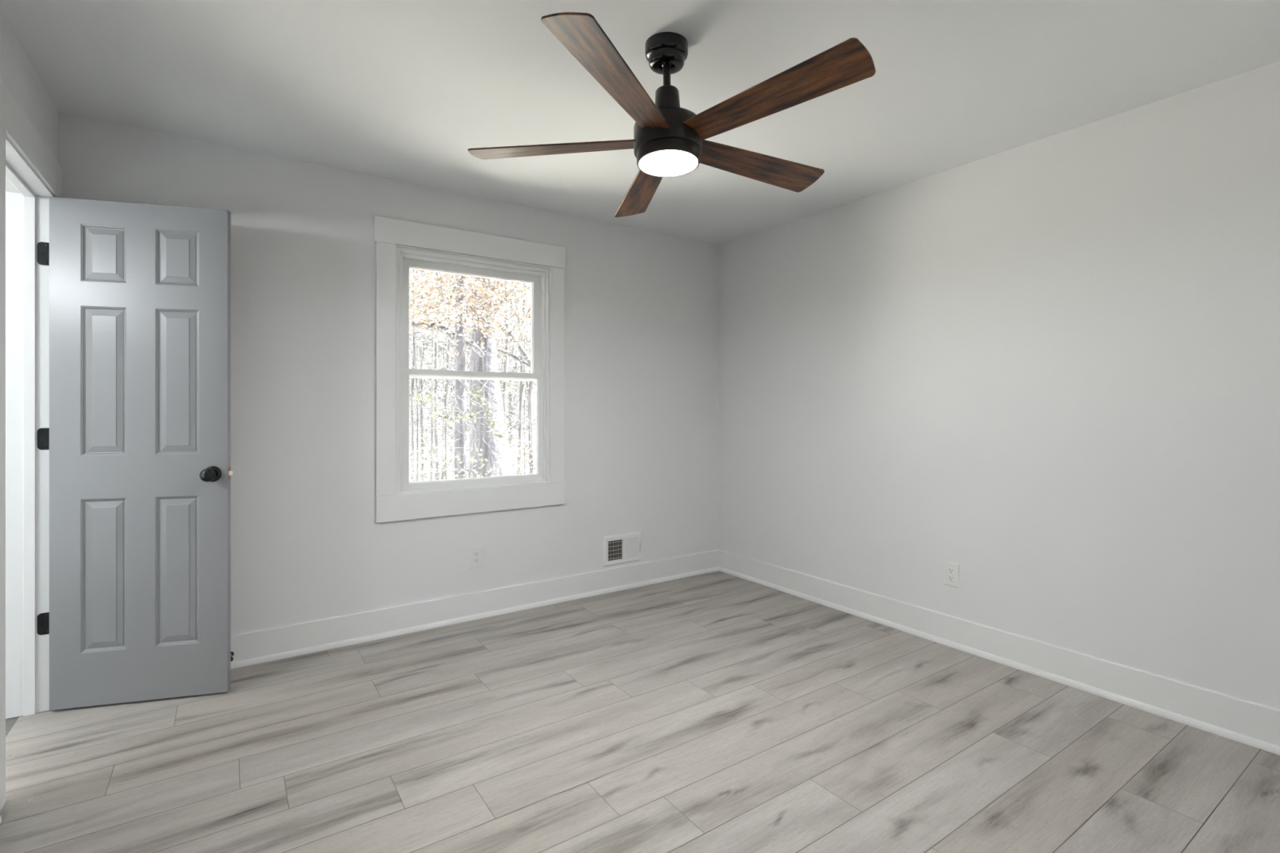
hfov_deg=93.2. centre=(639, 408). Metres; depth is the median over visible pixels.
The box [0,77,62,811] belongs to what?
door frame
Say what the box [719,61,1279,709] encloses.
wall
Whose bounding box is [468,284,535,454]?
tree
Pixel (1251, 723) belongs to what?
baseboard
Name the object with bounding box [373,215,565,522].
window
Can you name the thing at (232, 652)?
door stop
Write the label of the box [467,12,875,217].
ceiling fan
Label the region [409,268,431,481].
sapling
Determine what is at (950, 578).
receptacle
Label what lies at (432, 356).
sapling
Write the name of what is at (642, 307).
wall
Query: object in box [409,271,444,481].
sapling
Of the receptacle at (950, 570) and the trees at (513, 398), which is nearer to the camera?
the receptacle at (950, 570)
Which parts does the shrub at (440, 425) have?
stem, stem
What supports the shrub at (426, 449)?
on the ground
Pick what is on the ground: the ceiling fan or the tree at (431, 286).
the tree at (431, 286)
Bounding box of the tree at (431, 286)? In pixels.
[422,285,451,479]
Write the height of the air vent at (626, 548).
0.198 m
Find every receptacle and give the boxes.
[473,551,479,556]
[473,558,479,563]
[947,567,954,573]
[947,575,954,581]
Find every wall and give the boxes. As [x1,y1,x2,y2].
[0,9,57,161]
[57,111,719,635]
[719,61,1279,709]
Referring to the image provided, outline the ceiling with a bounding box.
[0,0,1279,245]
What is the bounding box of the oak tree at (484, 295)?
[409,268,530,478]
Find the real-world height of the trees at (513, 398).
6.512 m
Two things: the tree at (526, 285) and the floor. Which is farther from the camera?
the tree at (526, 285)
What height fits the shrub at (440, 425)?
1.995 m
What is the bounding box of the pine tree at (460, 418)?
[409,274,535,479]
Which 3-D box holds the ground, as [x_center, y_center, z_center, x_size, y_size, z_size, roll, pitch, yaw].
[-10.811,1.966,24.598,60.000,0.292,45.000,0,0,-34]
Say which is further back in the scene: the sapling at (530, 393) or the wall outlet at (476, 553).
the sapling at (530, 393)
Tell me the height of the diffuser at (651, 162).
0.022 m
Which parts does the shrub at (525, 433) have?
stem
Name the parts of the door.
raised panel, raised panel, raised panel, raised panel, raised panel, raised panel, knob, latch plate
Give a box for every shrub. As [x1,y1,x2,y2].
[409,406,453,480]
[409,430,453,481]
[434,444,528,479]
[506,424,535,475]
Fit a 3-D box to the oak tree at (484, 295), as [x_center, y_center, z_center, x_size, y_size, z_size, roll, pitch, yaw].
[-1.766,-0.929,6.113,2.267,5.626,3.392,0,0,-15]
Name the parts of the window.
casing, head casing, sash, sash, frame, casing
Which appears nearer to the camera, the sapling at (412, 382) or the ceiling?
the ceiling
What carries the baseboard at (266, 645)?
attached to the wall at (642, 307)
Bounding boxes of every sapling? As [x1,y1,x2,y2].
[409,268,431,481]
[409,269,439,481]
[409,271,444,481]
[413,275,446,480]
[421,271,454,479]
[428,277,454,479]
[495,280,527,430]
[498,282,530,475]
[505,306,535,474]
[505,321,530,472]
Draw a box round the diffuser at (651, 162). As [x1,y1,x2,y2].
[639,150,697,176]
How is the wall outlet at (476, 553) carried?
attached to the wall at (642, 307)
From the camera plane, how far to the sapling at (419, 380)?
8.19 m
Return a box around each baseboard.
[231,549,718,669]
[718,549,1279,755]
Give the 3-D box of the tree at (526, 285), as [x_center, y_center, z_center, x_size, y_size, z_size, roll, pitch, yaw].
[-3.860,-2.531,21.441,1.352,9.192,1.666,0,0,20]
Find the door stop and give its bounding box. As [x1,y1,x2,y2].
[231,651,234,661]
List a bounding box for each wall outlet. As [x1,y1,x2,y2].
[469,545,483,568]
[943,560,959,587]
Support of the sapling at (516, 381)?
on the ground
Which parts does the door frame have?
casing, head casing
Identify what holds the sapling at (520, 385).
on the ground
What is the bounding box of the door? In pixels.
[36,196,232,710]
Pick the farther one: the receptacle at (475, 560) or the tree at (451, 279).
the tree at (451, 279)
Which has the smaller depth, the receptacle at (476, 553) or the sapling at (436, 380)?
the receptacle at (476, 553)
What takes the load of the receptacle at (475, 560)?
attached to the wall outlet at (476, 553)
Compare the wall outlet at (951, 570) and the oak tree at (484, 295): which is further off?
the oak tree at (484, 295)
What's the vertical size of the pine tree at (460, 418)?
4.808 m
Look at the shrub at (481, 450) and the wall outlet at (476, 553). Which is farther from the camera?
the shrub at (481, 450)
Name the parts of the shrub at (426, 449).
stem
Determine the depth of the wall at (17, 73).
2.10 m
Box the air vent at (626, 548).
[603,531,641,566]
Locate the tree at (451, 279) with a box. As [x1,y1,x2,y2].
[440,279,453,459]
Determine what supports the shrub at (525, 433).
on the ground
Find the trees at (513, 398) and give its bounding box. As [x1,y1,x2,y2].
[409,268,535,481]
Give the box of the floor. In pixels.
[0,570,1279,852]
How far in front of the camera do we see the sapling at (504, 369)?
9.97 m
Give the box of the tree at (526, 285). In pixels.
[515,284,528,462]
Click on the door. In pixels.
(137, 438)
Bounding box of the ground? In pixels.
[409,431,535,481]
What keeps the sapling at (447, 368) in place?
on the ground
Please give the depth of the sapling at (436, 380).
10.17 m

